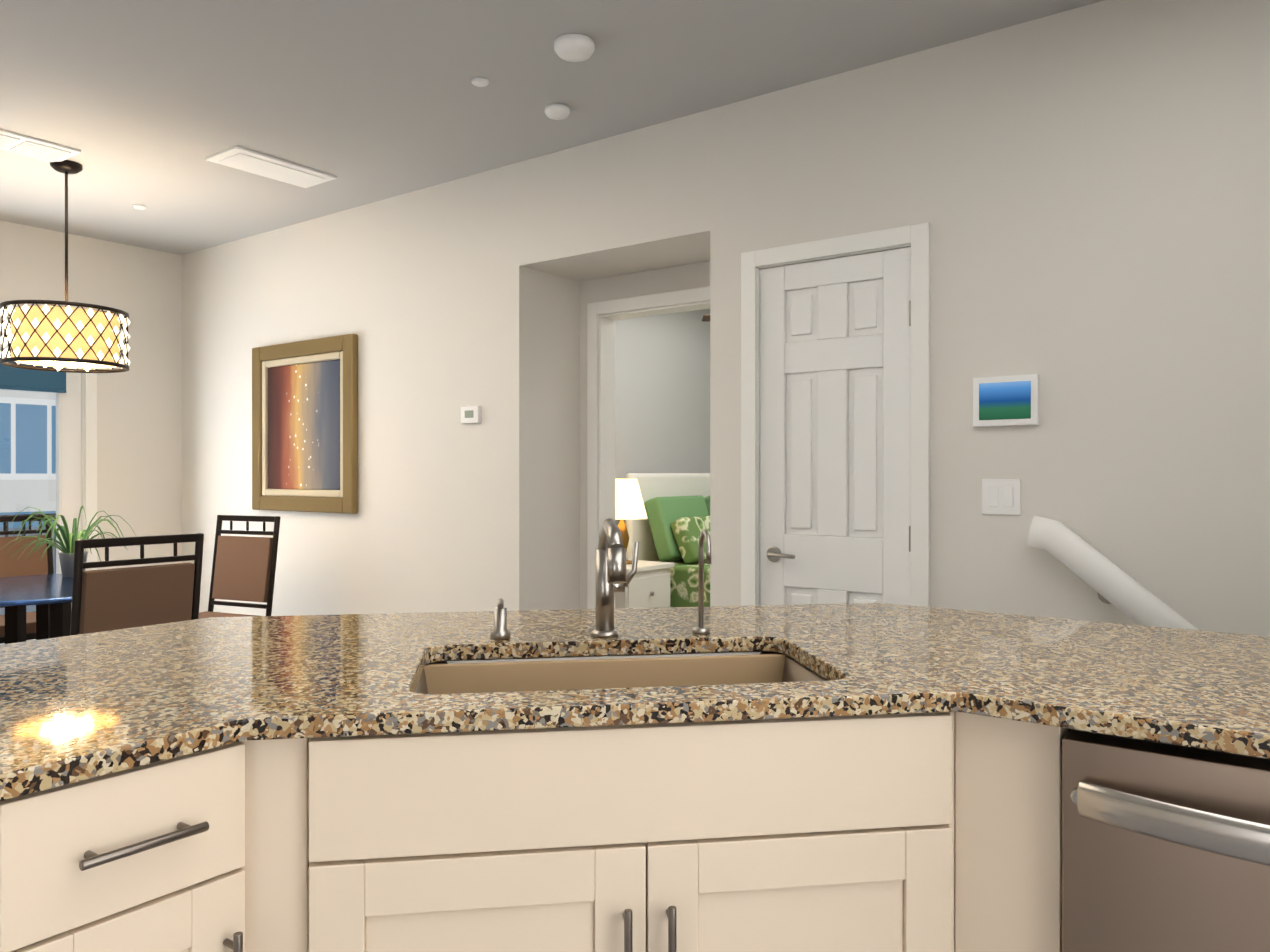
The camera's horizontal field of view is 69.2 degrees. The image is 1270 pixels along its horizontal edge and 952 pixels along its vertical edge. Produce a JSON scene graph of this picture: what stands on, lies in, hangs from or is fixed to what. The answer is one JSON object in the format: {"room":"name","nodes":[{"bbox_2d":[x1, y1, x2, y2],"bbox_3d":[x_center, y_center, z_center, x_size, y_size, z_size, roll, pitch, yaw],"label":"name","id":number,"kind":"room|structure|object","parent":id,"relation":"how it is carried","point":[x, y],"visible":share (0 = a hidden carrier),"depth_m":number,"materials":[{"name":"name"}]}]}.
{"room":"kitchen","nodes":[
{"label":"kitchen","id":0,"kind":"room"},
{"bbox_2d":[0,220,181,569],"bbox_3d":[-4.794,-0.109,3.788,0.150,2.690,6.080,0,0,36],"label":"wall","id":1,"kind":"structure","parent":0,"point":[139,447],"depth_m":5.83,"materials":[{"name":"white paint"}]},
{"bbox_2d":[0,513,55,573],"bbox_3d":[-4.405,0.852,5.468,1.220,1.160,3.400,0,0,36],"label":"balcony","id":2,"kind":"object","parent":1,"relation":"attached to","point":[52,515],"depth_m":6.51,"materials":[{"name":"grey"}]},
{"bbox_2d":[0,355,66,392],"bbox_3d":[-3.815,-0.594,4.991,0.038,0.195,1.330,0,0,36],"label":"roller blinds","id":3,"kind":"object","parent":1,"relation":"attached to","point":[12,378],"visible":0.73,"depth_m":5.37,"materials":[{"name":"blue fabric"}]},
{"bbox_2d":[0,337,80,644],"bbox_3d":[-3.858,0.215,5.024,0.175,2.033,1.530,0,0,36],"label":"doors","id":4,"kind":"structure","parent":1,"relation":"in","point":[68,454],"depth_m":5.55,"materials":[{"name":"white"}]},
{"bbox_2d":[0,323,96,570],"bbox_3d":[-3.865,0.180,5.029,0.168,2.105,1.670,0,0,36],"label":"door frame","id":5,"kind":"structure","parent":1,"relation":"attached to","point":[89,478],"depth_m":5.62,"materials":[{"name":"white wood"}]},
{"bbox_2d":[0,0,1103,254],"bbox_3d":[0.336,-1.502,2.564,9.850,0.100,10.220,0,0,36],"label":"ceiling","id":6,"kind":"structure","parent":0,"point":[150,104],"depth_m":3.40,"materials":[{"name":"grey paint"}]},
{"bbox_2d":[0,129,80,161],"bbox_3d":[-2.700,-1.444,4.002,0.240,0.020,0.440,0,0,36],"label":"ceiling vent","id":7,"kind":"object","parent":6,"relation":"in","point":[30,146],"visible":1,"depth_m":4.04,"materials":[{"name":"white plastic"}]},
{"bbox_2d":[0,160,129,372],"bbox_3d":[-2.649,-0.975,4.289,0.521,0.960,0.526,0,0,36],"label":"pendant chandelier","id":8,"kind":"object","parent":6,"relation":"hanging from","point":[58,337],"visible":1,"depth_m":4.13,"materials":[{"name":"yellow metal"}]},
{"bbox_2d":[133,204,145,209],"bbox_3d":[-2.672,-1.450,4.964,0.064,0.013,0.064,0,0,36],"label":"cap","id":9,"kind":"object","parent":6,"relation":"attached to","point":[139,206],"visible":1,"depth_m":4.95,"materials":[{"name":"white plastic"}]},
{"bbox_2d":[205,146,336,187],"bbox_3d":[-1.706,-1.447,4.336,0.260,0.016,0.520,0,0,36],"label":"vent panel","id":10,"kind":"object","parent":6,"relation":"attached to","point":[250,161],"visible":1,"depth_m":4.29,"materials":[{"name":"white plastic"}]},
{"bbox_2d":[471,77,488,86],"bbox_3d":[-0.569,-1.447,3.383,0.064,0.013,0.064,0,0,36],"label":"cap","id":11,"kind":"object","parent":6,"relation":"attached to","point":[479,81],"visible":1,"depth_m":3.37,"materials":[{"name":"white plastic"}]},
{"bbox_2d":[545,103,569,119],"bbox_3d":[-0.307,-1.438,3.637,0.100,0.032,0.100,0,0,36],"label":"smoke detector","id":12,"kind":"object","parent":6,"relation":"attached to","point":[557,111],"visible":1,"depth_m":3.61,"materials":[{"name":"white plastic"}]},
{"bbox_2d":[554,33,594,61],"bbox_3d":[-0.203,-1.432,3.088,0.136,0.040,0.136,0,0,36],"label":"smoke detector","id":13,"kind":"object","parent":6,"relation":"attached to","point":[573,47],"visible":1,"depth_m":3.05,"materials":[{"name":"white plastic"}]},
{"bbox_2d":[702,314,709,321],"bbox_3d":[1.123,-1.240,6.419,1.175,0.439,1.214,0,0,36],"label":"ceiling fan","id":14,"kind":"object","parent":6,"relation":"hanging from","point":[706,318],"visible":0.04,"depth_m":6.41,"materials":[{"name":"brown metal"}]},
{"bbox_2d":[537,240,709,609],"bbox_3d":[0.083,0.070,4.235,1.280,2.330,0.440,0,0,36],"label":"wall","id":15,"kind":"structure","parent":0,"point":[566,294],"depth_m":4.47,"materials":[{"name":"white paint"}]},
{"bbox_2d":[587,286,709,608],"bbox_3d":[0.157,0.188,4.369,0.884,2.092,0.136,0,0,36],"label":"door frame","id":16,"kind":"structure","parent":15,"relation":"attached to","point":[600,418],"depth_m":4.55,"materials":[{"name":"white wood"}]},
{"bbox_2d":[615,309,709,524],"bbox_3d":[0.275,-0.110,4.292,3.300,2.690,0.120,0,0,37],"label":"wall","id":17,"kind":"structure","parent":0,"point":[662,393],"depth_m":4.29,"materials":[{"name":"grey paint"}]},
{"bbox_2d":[182,0,1269,636],"bbox_3d":[0.937,-0.108,3.254,9.700,2.690,0.120,0,0,36],"label":"wall","id":18,"kind":"structure","parent":0,"point":[1084,190],"depth_m":3.11,"materials":[{"name":"white paint"}]},
{"bbox_2d":[252,334,357,513],"bbox_3d":[-1.897,-0.282,5.248,0.970,0.970,0.044,0,0,36],"label":"framed painting","id":19,"kind":"object","parent":18,"relation":"attached to","point":[304,425],"visible":1,"depth_m":5.22,"materials":[{"name":"brown"}]},
{"bbox_2d":[461,406,480,423],"bbox_3d":[-0.794,-0.296,4.444,0.120,0.080,0.023,0,0,36],"label":"thermostat","id":20,"kind":"object","parent":18,"relation":"attached to","point":[470,414],"visible":0.96,"depth_m":4.43,"materials":[{"name":"white plastic"}]},
{"bbox_2d":[760,247,910,605],"bbox_3d":[0.712,0.216,3.346,0.600,2.018,0.095,0,0,36],"label":"door","id":21,"kind":"structure","parent":18,"relation":"in","point":[835,430],"depth_m":3.35,"materials":[{"name":"white wood"}]},
{"bbox_2d":[741,222,929,606],"bbox_3d":[0.742,0.188,3.389,0.729,2.097,0.136,0,0,36],"label":"door frame","id":22,"kind":"structure","parent":18,"relation":"attached to","point":[916,237],"depth_m":3.29,"materials":[{"name":"white wood"}]},
{"bbox_2d":[982,479,1020,514],"bbox_3d":[1.188,0.068,2.988,0.120,0.116,0.010,0,0,36],"label":"switch plate","id":23,"kind":"object","parent":18,"relation":"attached to","point":[1001,496],"visible":1,"depth_m":2.99,"materials":[{"name":"white plastic"}]},
{"bbox_2d":[973,374,1038,426],"bbox_3d":[1.196,-0.242,2.973,0.200,0.160,0.021,0,0,36],"label":"control panel","id":24,"kind":"object","parent":18,"relation":"attached to","point":[1013,400],"visible":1,"depth_m":2.96,"materials":[{"name":"white plastic"}]},
{"bbox_2d":[1027,516,1197,629],"bbox_3d":[1.764,0.661,2.506,1.300,1.073,0.107,0,0,36],"label":"stair handrail","id":25,"kind":"object","parent":18,"relation":"attached to","point":[1117,587],"visible":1,"depth_m":2.73,"materials":[{"name":"white wood"}]},
{"bbox_3d":[1.377,1.261,5.818,3.600,0.060,3.560,0,0,36],"label":"floor","id":26,"kind":"structure","parent":0,"visible":0},
{"bbox_2d":[615,559,674,608],"bbox_3d":[-0.072,0.906,6.081,0.473,0.650,0.540,0,0,36],"label":"nightstand","id":27,"kind":"object","parent":26,"relation":"on","point":[648,586],"visible":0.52,"depth_m":5.95,"materials":[{"name":"white wood"}]},
{"bbox_2d":[615,479,646,563],"bbox_3d":[-0.087,0.300,6.090,0.340,0.560,0.340,0,0,36],"label":"light","id":28,"kind":"object","parent":27,"relation":"on","point":[629,503],"visible":0.56,"depth_m":5.98,"materials":[{"name":"white fabric"}]},
{"bbox_2d":[626,473,709,606],"bbox_3d":[1.202,0.605,6.512,2.009,1.250,1.590,0,0,36],"label":"bed","id":29,"kind":"object","parent":26,"relation":"on","point":[673,525],"visible":0.29,"depth_m":6.46,"materials":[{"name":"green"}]},
{"bbox_3d":[-0.765,1.272,1.183,9.730,0.060,6.440,0,0,36],"label":"floor","id":30,"kind":"structure","parent":0,"visible":0},
{"bbox_2d":[0,514,53,643],"bbox_3d":[-3.172,0.724,4.766,0.503,1.023,0.460,0,0,36],"label":"chair","id":31,"kind":"object","parent":30,"relation":"on","point":[33,563],"visible":0.38,"depth_m":4.93,"materials":[{"name":"brown metal"}]},
{"bbox_2d":[0,573,72,643],"bbox_3d":[-2.592,0.860,4.101,1.080,0.750,1.080,0,0,36],"label":"dining table","id":32,"kind":"object","parent":30,"relation":"on","point":[49,596],"visible":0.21,"depth_m":3.98,"materials":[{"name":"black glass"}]},
{"bbox_2d":[1,505,134,576],"bbox_3d":[-2.702,0.310,4.428,0.534,0.346,0.535,0,0,36],"label":"potted plant","id":33,"kind":"object","parent":32,"relation":"on","point":[66,556],"visible":0.79,"depth_m":4.39,"materials":[{"name":"green plant"}]},
{"bbox_2d":[70,533,203,635],"bbox_3d":[-1.956,0.727,3.444,0.503,1.023,0.460,0,0,36],"label":"chair","id":34,"kind":"object","parent":30,"relation":"on","point":[114,599],"visible":0.29,"depth_m":3.29,"materials":[{"name":"brown leather"}]},
{"bbox_2d":[199,515,280,618],"bbox_3d":[-2.175,0.724,4.727,0.460,1.023,0.503,0,0,25],"label":"chair","id":35,"kind":"object","parent":30,"relation":"on","point":[243,568],"visible":0.46,"depth_m":4.88,"materials":[{"name":"brown metal"}]},
{"bbox_2d":[0,518,1269,951],"bbox_3d":[0.067,0.662,1.490,2.420,1.158,2.054,0,0,36],"label":"base cabinet","id":36,"kind":"object","parent":30,"relation":"on","point":[384,782],"visible":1,"depth_m":1.33,"materials":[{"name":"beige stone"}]},
{"bbox_2d":[0,602,1269,857],"bbox_3d":[0.067,0.291,1.490,2.420,0.130,2.053,0,0,36],"label":"countertop","id":37,"kind":"structure","parent":36,"relation":"on","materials":[{"name":"brown stone"}]},
{"bbox_2d":[490,598,510,639],"bbox_3d":[-0.267,0.284,1.827,0.060,0.079,0.060,0,0,36],"label":"soap dispenser","id":38,"kind":"object","parent":37,"relation":"on","point":[500,632],"depth_m":1.83,"materials":[{"name":"silver metal"}]},
{"bbox_2d":[1061,663,1269,951],"bbox_3d":[1.004,0.753,1.340,0.605,0.776,0.681,0,0,36],"label":"dishwasher","id":39,"kind":"object","parent":36,"relation":"in","point":[1165,845],"depth_m":1.22,"materials":[{"name":"silver metal"}]},
{"label":"outside","id":40,"kind":"structure","parent":0,"visible":0},
{"bbox_2d":[0,389,55,614],"bbox_3d":[-8.678,0.919,11.242,0.380,8.600,32.000,0,0,36],"label":"building","id":41,"kind":"structure","parent":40,"point":[12,464],"depth_m":12.00,"materials":[{"name":"white"}]}
]}

